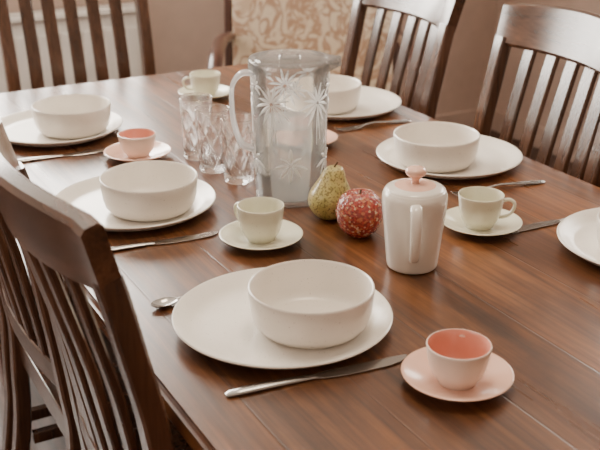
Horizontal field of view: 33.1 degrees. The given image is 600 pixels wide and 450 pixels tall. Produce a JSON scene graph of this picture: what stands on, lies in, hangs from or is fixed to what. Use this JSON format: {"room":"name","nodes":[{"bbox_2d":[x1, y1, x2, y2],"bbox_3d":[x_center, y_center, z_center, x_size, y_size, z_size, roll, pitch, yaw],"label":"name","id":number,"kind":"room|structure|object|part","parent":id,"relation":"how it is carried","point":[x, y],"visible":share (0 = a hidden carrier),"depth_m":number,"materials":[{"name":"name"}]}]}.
{"room":"dining room","nodes":[
{"label":"dining room","id":0,"kind":"room"},
{"bbox_2d":[7,0,496,114],"bbox_3d":[-1.199,-1.226,3.356,4.940,2.500,0.120,-11,25,-26],"label":"wall","id":1,"kind":"structure","parent":0,"point":[184,32],"depth_m":3.98,"materials":[{"name":"paint"}]},
{"bbox_2d":[435,109,476,127],"bbox_3d":[-1.166,-0.091,3.749,4.650,0.100,0.018,-11,25,-26],"label":"baseboard","id":2,"kind":"structure","parent":1,"relation":"attached to","point":[467,117],"depth_m":4.70,"materials":[{"name":"paint"}]},
{"bbox_2d":[0,130,572,449],"bbox_3d":[0.082,0.863,1.655,4.940,0.100,5.490,-11,25,-26],"label":"floor","id":3,"kind":"structure","parent":0,"point":[59,443],"depth_m":2.49,"materials":[{"name":"brown wood"}]},
{"bbox_2d":[0,238,73,449],"bbox_3d":[-0.558,0.035,2.221,0.568,1.015,0.442,-11,25,-26],"label":"dining chair","id":4,"kind":"object","parent":3,"relation":"on","point":[41,411],"visible":0.12,"depth_m":2.08,"materials":[{"name":"brown wood"}]},
{"bbox_3d":[-0.618,0.167,2.001,0.104,0.936,0.039,-11,25,-26],"label":"post","id":5,"kind":"part","parent":4,"relation":"part of","materials":[{"name":"brown wood"}]},
{"bbox_3d":[-0.484,0.069,2.279,0.400,0.030,0.430,-11,25,-26],"label":"seat","id":6,"kind":"part","parent":4,"relation":"part of","materials":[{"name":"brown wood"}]},
{"bbox_3d":[-0.418,0.266,2.169,0.380,0.248,0.021,-11,25,-26],"label":"rail","id":7,"kind":"part","parent":4,"relation":"part of","materials":[{"name":"brown wood"}]},
{"bbox_2d":[0,212,136,449],"bbox_3d":[-0.339,0.186,1.847,0.568,1.015,0.442,-11,25,-26],"label":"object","id":8,"kind":"object","parent":3,"relation":"on","point":[34,352],"visible":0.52,"depth_m":1.70,"materials":[{"name":"brown wood"}]},
{"bbox_3d":[-0.584,0.190,1.944,0.104,0.936,0.039,-11,25,-26],"label":"post","id":9,"kind":"part","parent":8,"relation":"part of","materials":[{"name":"brown wood"}]},
{"bbox_3d":[-0.475,0.182,1.765,0.037,0.046,0.367,-11,25,-26],"label":"rail","id":10,"kind":"part","parent":8,"relation":"part of","materials":[{"name":"brown wood"}]},
{"bbox_3d":[-0.285,0.355,1.947,0.405,0.248,0.360,-11,25,-26],"label":"cross rail","id":11,"kind":"part","parent":8,"relation":"part of","materials":[{"name":"brown wood"}]},
{"bbox_3d":[-0.375,0.295,2.097,0.380,0.248,0.021,-11,25,-26],"label":"rail","id":12,"kind":"part","parent":8,"relation":"part of","materials":[{"name":"brown wood"}]},
{"bbox_3d":[-0.398,0.318,1.626,0.104,0.936,0.039,-11,25,-26],"label":"post","id":13,"kind":"part","parent":8,"relation":"part of","materials":[{"name":"brown wood"}]},
{"bbox_3d":[-0.265,0.221,1.904,0.400,0.030,0.430,-11,25,-26],"label":"seat","id":14,"kind":"part","parent":8,"relation":"part of","materials":[{"name":"brown wood"}]},
{"bbox_3d":[-0.198,0.417,1.794,0.380,0.248,0.021,-11,25,-26],"label":"rail","id":15,"kind":"part","parent":8,"relation":"part of","materials":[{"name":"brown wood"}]},
{"bbox_2d":[0,2,141,92],"bbox_3d":[-1.302,-0.328,3.493,1.620,0.732,0.100,-11,25,-26],"label":"radiator","id":16,"kind":"object","parent":3,"relation":"on","point":[129,15],"visible":0.22,"depth_m":3.62,"materials":[{"name":"metal"}]},
{"bbox_2d":[9,2,134,22],"bbox_3d":[-1.302,-0.658,3.359,1.620,0.020,0.100,-11,25,-26],"label":"grille","id":17,"kind":"object","parent":16,"relation":"attached to","point":[128,9],"depth_m":3.60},
{"bbox_3d":[-1.302,-0.388,3.469,1.600,0.560,0.050,-11,25,-26],"label":"panel","id":18,"kind":"part","parent":16,"relation":"part of","materials":[{"name":"metal"}]},
{"bbox_2d":[0,0,155,91],"bbox_3d":[-0.532,-0.190,2.777,0.442,1.015,0.568,-11,25,-26],"label":"dining chair","id":19,"kind":"object","parent":3,"relation":"on","point":[7,45],"visible":0.23,"depth_m":2.83,"materials":[{"name":"brown wood"}]},
{"bbox_3d":[-0.786,-0.175,2.847,0.039,0.936,0.104,-11,25,-26],"label":"post","id":20,"kind":"part","parent":19,"relation":"part of","materials":[{"name":"brown wood"}]},
{"bbox_3d":[-0.444,-0.245,3.019,0.039,0.936,0.104,-11,25,-26],"label":"post","id":21,"kind":"part","parent":19,"relation":"part of","materials":[{"name":"brown wood"}]},
{"bbox_2d":[0,119,192,449],"bbox_3d":[-0.110,0.344,1.456,0.568,1.015,0.442,-11,25,-26],"label":"dining chair","id":22,"kind":"object","parent":3,"relation":"on","point":[63,245],"visible":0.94,"depth_m":1.11,"materials":[{"name":"brown wood"}]},
{"bbox_3d":[-0.355,0.348,1.552,0.104,0.936,0.039,-11,25,-26],"label":"post","id":23,"kind":"part","parent":22,"relation":"part of","materials":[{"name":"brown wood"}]},
{"bbox_3d":[-0.320,-0.036,1.179,0.089,0.102,0.442,-11,25,-26],"label":"rail","id":24,"kind":"part","parent":22,"relation":"part of","materials":[{"name":"brown wood"}]},
{"bbox_3d":[-0.246,0.340,1.374,0.037,0.046,0.367,-11,25,-26],"label":"rail","id":25,"kind":"part","parent":22,"relation":"part of","materials":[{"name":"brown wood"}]},
{"bbox_3d":[-0.169,0.476,1.235,0.104,0.936,0.039,-11,25,-26],"label":"post","id":26,"kind":"part","parent":22,"relation":"part of","materials":[{"name":"brown wood"}]},
{"bbox_3d":[-0.036,0.379,1.513,0.400,0.030,0.430,-11,25,-26],"label":"seat","id":27,"kind":"part","parent":22,"relation":"part of","materials":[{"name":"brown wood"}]},
{"bbox_2d":[0,64,599,449],"bbox_3d":[0.038,0.303,1.906,0.955,0.750,2.030,-11,25,-26],"label":"dining table","id":28,"kind":"object","parent":3,"relation":"on","point":[536,300],"visible":0.34,"depth_m":1.40,"materials":[{"name":"brown wood"}]},
{"bbox_3d":[-0.744,0.084,2.495,0.080,0.715,0.080,-11,25,-26],"label":"leg","id":29,"kind":"part","parent":28,"relation":"part of","materials":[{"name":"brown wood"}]},
{"bbox_2d":[0,109,121,146],"bbox_3d":[-0.515,-0.205,2.135,0.276,0.020,0.276,-11,25,-26],"label":"dinner plate","id":30,"kind":"object","parent":28,"relation":"on","point":[20,127],"visible":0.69,"depth_m":2.11,"materials":[{"name":"white ceramic"}]},
{"bbox_2d":[31,94,110,138],"bbox_3d":[-0.477,-0.226,2.118,0.163,0.059,0.163,-11,25,-26],"label":"bowl","id":31,"kind":"object","parent":30,"relation":"on","point":[66,116],"visible":1,"depth_m":2.08,"materials":[{"name":"white ceramic"}]},
{"bbox_2d":[18,148,104,161],"bbox_3d":[-0.463,-0.138,1.988,0.206,0.006,0.019,-10,24,-24],"label":"table knife","id":32,"kind":"object","parent":28,"relation":"on","point":[97,150],"visible":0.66,"depth_m":1.98,"materials":[{"name":"metal"}]},
{"bbox_3d":[-0.512,-0.130,1.968,0.098,0.006,0.015,-10,24,-24],"label":"handle","id":33,"kind":"part","parent":32,"relation":"part of","materials":[{"name":"metal"}]},
{"bbox_3d":[-0.420,-0.144,2.007,0.111,0.003,0.019,-10,24,-24],"label":"blade","id":34,"kind":"part","parent":32,"relation":"part of","materials":[{"name":"metal"}]},
{"bbox_2d":[55,176,215,231],"bbox_3d":[-0.281,-0.038,1.721,0.276,0.020,0.276,-11,25,-26],"label":"dinner plate","id":35,"kind":"object","parent":28,"relation":"on","point":[86,195],"visible":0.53,"depth_m":1.71,"materials":[{"name":"white ceramic"}]},
{"bbox_2d":[99,160,197,221],"bbox_3d":[-0.253,-0.055,1.695,0.163,0.059,0.163,-11,25,-26],"label":"bowl","id":36,"kind":"object","parent":35,"relation":"on","point":[151,190],"visible":1,"depth_m":1.67,"materials":[{"name":"white ceramic"}]},
{"bbox_2d":[103,141,171,162],"bbox_3d":[-0.318,-0.140,1.981,0.132,0.015,0.132,-11,25,-26],"label":"saucer","id":37,"kind":"object","parent":28,"relation":"on","point":[160,149],"visible":0.68,"depth_m":1.98,"materials":[{"name":"pink ceramic"}]},
{"bbox_2d":[117,128,155,157],"bbox_3d":[-0.315,-0.159,1.977,0.083,0.044,0.074,-19,29,-39],"label":"teacup","id":38,"kind":"object","parent":37,"relation":"on","point":[134,142],"visible":1,"depth_m":1.96,"materials":[{"name":"pink ceramic"}]},
{"bbox_2d":[111,231,217,250],"bbox_3d":[-0.223,0.027,1.579,0.207,0.006,0.020,-9,24,-22],"label":"table knife","id":39,"kind":"object","parent":28,"relation":"on","point":[207,234],"visible":0.78,"depth_m":1.58,"materials":[{"name":"metal"}]},
{"bbox_3d":[-0.274,0.034,1.561,0.099,0.006,0.015,-9,24,-22],"label":"handle","id":40,"kind":"part","parent":39,"relation":"part of","materials":[{"name":"metal"}]},
{"bbox_3d":[-0.180,0.021,1.597,0.112,0.003,0.019,-9,24,-22],"label":"blade","id":41,"kind":"part","parent":39,"relation":"part of","materials":[{"name":"metal"}]},
{"bbox_2d":[150,296,181,307],"bbox_3d":[-0.144,0.097,1.403,0.138,0.007,0.025,-14,26,-31],"label":"teaspoon","id":42,"kind":"object","parent":28,"relation":"on","point":[164,302],"visible":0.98,"depth_m":1.38,"materials":[{"name":"metal"}]},
{"bbox_2d":[179,93,211,159],"bbox_3d":[-0.201,-0.191,1.965,0.065,0.121,0.065,-1,22,-1],"label":"drinking glass","id":43,"kind":"object","parent":28,"relation":"on","point":[188,102],"visible":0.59,"depth_m":1.95,"materials":[{"name":"clear glass"}]},
{"bbox_2d":[178,84,232,99],"bbox_3d":[-0.225,-0.314,2.411,0.132,0.015,0.132,-11,25,-26],"label":"saucer","id":44,"kind":"object","parent":28,"relation":"on","point":[223,90],"visible":0.42,"depth_m":2.42,"materials":[{"name":"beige ceramic"}]},
{"bbox_2d":[182,70,220,95],"bbox_3d":[-0.229,-0.336,2.403,0.083,0.052,0.074,7,23,17],"label":"teacup","id":45,"kind":"object","parent":44,"relation":"on","point":[202,81],"visible":0.85,"depth_m":2.38,"materials":[{"name":"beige ceramic"}]},
{"bbox_3d":[-0.266,-0.334,2.387,0.027,0.034,0.008,-8,23,-18],"label":"handle","id":46,"kind":"part","parent":45,"relation":"part of","materials":[{"name":"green ceramic"}]},
{"bbox_2d":[194,103,228,173],"bbox_3d":[-0.163,-0.161,1.891,0.065,0.121,0.065,-10,24,-23],"label":"drinking glass","id":47,"kind":"object","parent":28,"relation":"on","point":[207,116],"visible":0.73,"depth_m":1.87,"materials":[{"name":"clear glass"}]},
{"bbox_2d":[220,112,253,184],"bbox_3d":[-0.112,-0.138,1.834,0.065,0.121,0.065,-10,24,-23],"label":"drinking glass","id":48,"kind":"object","parent":28,"relation":"on","point":[238,162],"visible":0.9,"depth_m":1.82,"materials":[{"name":"clear glass"}]},
{"bbox_2d":[219,220,302,250],"bbox_3d":[-0.061,0.019,1.587,0.132,0.015,0.132,-11,25,-26],"label":"saucer","id":49,"kind":"object","parent":28,"relation":"on","point":[231,234],"visible":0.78,"depth_m":1.58,"materials":[{"name":"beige ceramic"}]},
{"bbox_2d":[233,197,283,243],"bbox_3d":[-0.065,-0.005,1.578,0.082,0.057,0.074,0,22,1],"label":"teacup","id":50,"kind":"object","parent":49,"relation":"on","point":[260,219],"visible":1,"depth_m":1.56,"materials":[{"name":"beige ceramic"}]},
{"bbox_3d":[-0.094,-0.019,1.602,0.027,0.037,0.008,17,28,37],"label":"handle","id":51,"kind":"part","parent":50,"relation":"part of","materials":[{"name":"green ceramic"}]},
{"bbox_2d":[172,267,392,369],"bbox_3d":[-0.023,0.122,1.325,0.288,0.020,0.288,-11,25,-26],"label":"dinner plate","id":52,"kind":"object","parent":28,"relation":"on","point":[214,318],"visible":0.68,"depth_m":1.29,"materials":[{"name":"white ceramic"}]},
{"bbox_2d":[247,259,374,348],"bbox_3d":[0.014,0.103,1.302,0.163,0.059,0.163,-11,25,-26],"label":"bowl","id":53,"kind":"object","parent":52,"relation":"on","point":[306,303],"visible":1,"depth_m":1.33,"materials":[{"name":"white ceramic"}]},
{"bbox_2d":[229,49,340,207],"bbox_3d":[-0.023,-0.166,1.727,0.156,0.254,0.140,-16,27,-34],"label":"water pitcher","id":54,"kind":"object","parent":28,"relation":"on","point":[292,196],"visible":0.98,"depth_m":1.70,"materials":[{"name":"glass"},{"name":"water"}]},
{"bbox_3d":[-0.099,-0.194,1.721,0.043,0.142,0.019,0,22,0],"label":"handle","id":55,"kind":"part","parent":54,"relation":"part of","materials":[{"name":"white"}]},
{"bbox_3d":[-0.017,-0.282,1.685,0.038,0.006,0.038,0,22,0],"label":"lid knob","id":56,"kind":"part","parent":54,"relation":"part of","materials":[{"name":"clear glass"}]},
{"bbox_3d":[-0.017,-0.273,1.689,0.140,0.022,0.140,-19,29,-39],"label":"lid","id":57,"kind":"part","parent":54,"relation":"part of","materials":[{"name":"clear glass"}]},
{"bbox_2d":[273,128,337,148],"bbox_3d":[0.011,-0.174,2.066,0.132,0.015,0.132,-11,25,-26],"label":"saucer","id":58,"kind":"object","parent":28,"relation":"on","point":[284,137],"visible":0.48,"depth_m":2.07,"materials":[{"name":"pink ceramic"}]},
{"bbox_2d":[287,115,311,143],"bbox_3d":[0.008,-0.193,2.061,0.083,0.044,0.074,19,28,38],"label":"teacup","id":59,"kind":"object","parent":58,"relation":"on","point":[298,126],"visible":0.64,"depth_m":2.04,"materials":[{"name":"pink ceramic"}]},
{"bbox_2d":[225,354,406,396],"bbox_3d":[0.025,0.179,1.203,0.238,0.006,0.020,-9,24,-21],"label":"table knife","id":60,"kind":"object","parent":28,"relation":"on","point":[385,362],"visible":0.99,"depth_m":1.20,"materials":[{"name":"metal"}]},
{"bbox_3d":[-0.033,0.187,1.183,0.113,0.006,0.015,-9,24,-20],"label":"handle","id":61,"kind":"part","parent":60,"relation":"part of","materials":[{"name":"metal"}]},
{"bbox_3d":[0.076,0.173,1.223,0.128,0.003,0.019,-9,24,-20],"label":"blade","id":62,"kind":"part","parent":60,"relation":"part of","materials":[{"name":"metal"}]},
{"bbox_2d":[308,162,349,219],"bbox_3d":[0.050,-0.058,1.667,0.074,0.098,0.073,0,22,0],"label":"pear","id":63,"kind":"object","parent":28,"relation":"on","point":[323,196],"visible":0.83,"depth_m":1.64,"materials":[{"name":"yellow food"}]},
{"bbox_2d":[279,86,400,119],"bbox_3d":[0.092,-0.278,2.316,0.280,0.020,0.280,-11,25,-26],"label":"dinner plate","id":64,"kind":"object","parent":28,"relation":"on","point":[373,102],"visible":0.53,"depth_m":2.31,"materials":[{"name":"white ceramic"}]},
{"bbox_2d":[290,74,361,114],"bbox_3d":[0.057,-0.293,2.284,0.163,0.059,0.163,-11,25,-26],"label":"bowl","id":65,"kind":"object","parent":64,"relation":"on","point":[344,92],"visible":0.66,"depth_m":2.24,"materials":[{"name":"white ceramic"}]},
{"bbox_2d":[336,188,382,237],"bbox_3d":[0.095,-0.020,1.603,0.076,0.076,0.076,-11,25,-26],"label":"apple","id":66,"kind":"object","parent":28,"relation":"on","point":[359,213],"visible":0.98,"depth_m":1.58,"materials":[{"name":"red food"}]},
{"bbox_2d":[335,119,410,130],"bbox_3d":[0.160,-0.219,2.181,0.181,0.011,0.024,-10,24,-23],"label":"fork","id":67,"kind":"object","parent":28,"relation":"on","point":[355,127],"visible":1,"depth_m":2.17,"materials":[{"name":"metal"}]},
{"bbox_3d":[0.187,-0.223,2.193,0.122,0.011,0.017,-10,24,-23],"label":"handle","id":68,"kind":"part","parent":67,"relation":"part of","materials":[{"name":"metal"}]},
{"bbox_2d":[382,165,447,274],"bbox_3d":[0.166,-0.010,1.473,0.102,0.155,0.121,19,29,39],"label":"teapot","id":69,"kind":"object","parent":28,"relation":"on","point":[414,208],"visible":1,"depth_m":1.44,"materials":[{"name":"ceramic"}]},
{"bbox_3d":[0.167,-0.059,1.458,0.060,0.003,0.060,2,22,4],"label":"lid","id":70,"kind":"part","parent":69,"relation":"part of","materials":[{"name":"pink ceramic"}]},
{"bbox_3d":[0.167,-0.072,1.453,0.030,0.026,0.030,1,22,4],"label":"lid knob","id":71,"kind":"part","parent":69,"relation":"part of","materials":[{"name":"pink ceramic"}]},
{"bbox_3d":[0.163,0.017,1.426,0.018,0.094,0.042,1,22,4],"label":"handle","id":72,"kind":"part","parent":69,"relation":"part of","materials":[{"name":"ceramic"}]},
{"bbox_2d":[376,135,522,179],"bbox_3d":[0.287,-0.132,1.955,0.280,0.020,0.280,-11,25,-26],"label":"dinner plate","id":73,"kind":"object","parent":28,"relation":"on","point":[494,156],"visible":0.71,"depth_m":1.94,"materials":[{"name":"white ceramic"}]},
{"bbox_2d":[393,121,479,172],"bbox_3d":[0.258,-0.146,1.921,0.163,0.059,0.163,-11,25,-26],"label":"bowl","id":74,"kind":"object","parent":73,"relation":"on","point":[436,146],"visible":0.99,"depth_m":1.88,"materials":[{"name":"white ceramic"}]},
{"bbox_2d":[401,347,513,401],"bbox_3d":[0.185,0.179,1.192,0.132,0.015,0.132,-11,25,-26],"label":"saucer","id":75,"kind":"object","parent":28,"relation":"on","point":[498,377],"visible":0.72,"depth_m":1.18,"materials":[{"name":"pink ceramic"}]},
{"bbox_2d":[426,329,491,390],"bbox_3d":[0.183,0.159,1.182,0.076,0.049,0.083,-10,24,-22],"label":"teacup","id":76,"kind":"object","parent":75,"relation":"on","point":[458,359],"visible":1,"depth_m":1.17,"materials":[{"name":"pink ceramic"}]},
{"bbox_2d":[444,206,522,236],"bbox_3d":[0.293,-0.002,1.639,0.132,0.015,0.132,-11,25,-26],"label":"saucer","id":77,"kind":"object","parent":28,"relation":"on","point":[453,220],"visible":0.64,"depth_m":1.63,"materials":[{"name":"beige ceramic"}]},
{"bbox_2d":[458,186,515,230],"bbox_3d":[0.294,-0.025,1.630,0.083,0.055,0.074,-14,26,-31],"label":"teacup","id":78,"kind":"object","parent":77,"relation":"on","point":[480,207],"visible":1,"depth_m":1.61,"materials":[{"name":"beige ceramic"}]},
{"bbox_3d":[0.334,-0.027,1.623,0.027,0.036,0.008,2,22,5],"label":"handle","id":79,"kind":"part","parent":78,"relation":"part of","materials":[{"name":"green ceramic"}]},
{"bbox_2d":[451,180,544,195],"bbox_3d":[0.359,-0.070,1.813,0.191,0.011,0.024,-9,24,-21],"label":"fork","id":80,"kind":"object","parent":28,"relation":"on","point":[531,181],"visible":0.43,"depth_m":1.82,"materials":[{"name":"metal"}]},
{"bbox_3d":[0.387,-0.074,1.824,0.129,0.011,0.017,-9,24,-21],"label":"handle","id":81,"kind":"part","parent":80,"relation":"part of","materials":[{"name":"metal"}]},
{"bbox_2d":[510,218,564,233],"bbox_3d":[0.426,-0.008,1.666,0.206,0.006,0.019,-11,24,-25],"label":"table knife","id":82,"kind":"object","parent":28,"relation":"on","point":[542,224],"visible":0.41,"depth_m":1.65,"materials":[{"name":"metal"}]},
{"bbox_2d":[557,207,599,266],"bbox_3d":[0.538,0.030,1.554,0.280,0.020,0.280,-11,25,-26],"label":"dinner plate","id":83,"kind":"object","parent":28,"relation":"on","point":[577,232],"visible":0.95,"depth_m":1.59,"materials":[{"name":"white ceramic"}]},
{"bbox_2d":[207,0,421,108],"bbox_3d":[0.046,-0.490,3.498,0.691,1.040,0.667,0,22,0],"label":"armchair","id":84,"kind":"object","parent":3,"relation":"on","point":[251,27],"visible":0.17,"depth_m":3.61,"materials":[{"name":"fabric"}]},
{"bbox_3d":[-0.268,-0.581,3.412,0.058,0.093,0.471,1,22,2],"label":"arm","id":85,"kind":"part","parent":84,"relation":"part of","materials":[{"name":"brown wood"}]},
{"bbox_3d":[0.360,-0.581,3.412,0.058,0.093,0.471,-1,22,-2],"label":"arm","id":86,"kind":"part","parent":84,"relation":"part of","materials":[{"name":"brown wood"}]},
{"bbox_2d":[339,0,465,118],"bbox_3d":[0.061,-0.094,2.542,0.568,1.015,0.442,-11,24,-24],"label":"dining chair","id":87,"kind":"object","parent":3,"relation":"on","point":[439,18],"visible":0.29,"depth_m":2.48,"materials":[{"name":"brown wood"}]},
{"bbox_3d":[0.129,-0.152,2.790,0.104,0.936,0.039,-11,24,-24],"label":"post","id":88,"kind":"part","parent":87,"relation":"part of","materials":[{"name":"brown wood"}]},
{"bbox_3d":[0.276,-0.558,2.470,0.089,0.102,0.442,-11,24,-24],"label":"rail","id":89,"kind":"part","parent":87,"relation":"part of","materials":[{"name":"brown wood"}]},
{"bbox_3d":[0.303,-0.021,2.466,0.104,0.936,0.039,-11,24,-24],"label":"post","id":90,"kind":"part","parent":87,"relation":"part of","materials":[{"name":"brown wood"}]},
{"bbox_2d":[473,3,599,187],"bbox_3d":[0.323,0.086,2.094,0.568,1.015,0.442,-9,24,-21],"label":"dining chair","id":91,"kind":"object","parent":3,"relation":"on","point":[572,35],"visible":0.27,"depth_m":2.07,"materials":[{"name":"brown wood"}]},
{"bbox_3d":[0.408,0.031,2.337,0.104,0.936,0.039,-9,24,-21],"label":"post","id":92,"kind":"part","parent":91,"relation":"part of","materials":[{"name":"brown wood"}]},
{"bbox_3d":[0.544,-0.371,2.008,0.089,0.102,0.442,-9,24,-21],"label":"rail","id":93,"kind":"part","parent":91,"relation":"part of","materials":[{"name":"brown wood"}]},
{"bbox_3d":[0.557,0.166,2.004,0.104,0.936,0.039,-9,24,-21],"label":"post","id":94,"kind":"part","parent":91,"relation":"part of","materials":[{"name":"brown wood"}]},
{"bbox_2d":[494,0,599,139],"bbox_3d":[2.200,-0.773,2.234,0.120,2.500,5.250,-11,25,-26],"label":"wall","id":95,"kind":"structure","parent":0,"point":[593,6],"depth_m":4.43,"materials":[{"name":"paint"}]},
{"bbox_2d":[491,110,578,161],"bbox_3d":[2.139,0.352,2.653,0.018,0.100,5.190,-11,25,-26],"label":"baseboard","id":96,"kind":"structure","parent":95,"relation":"attached to","point":[499,116],"depth_m":4.57,"materials":[{"name":"paint"}]}
]}

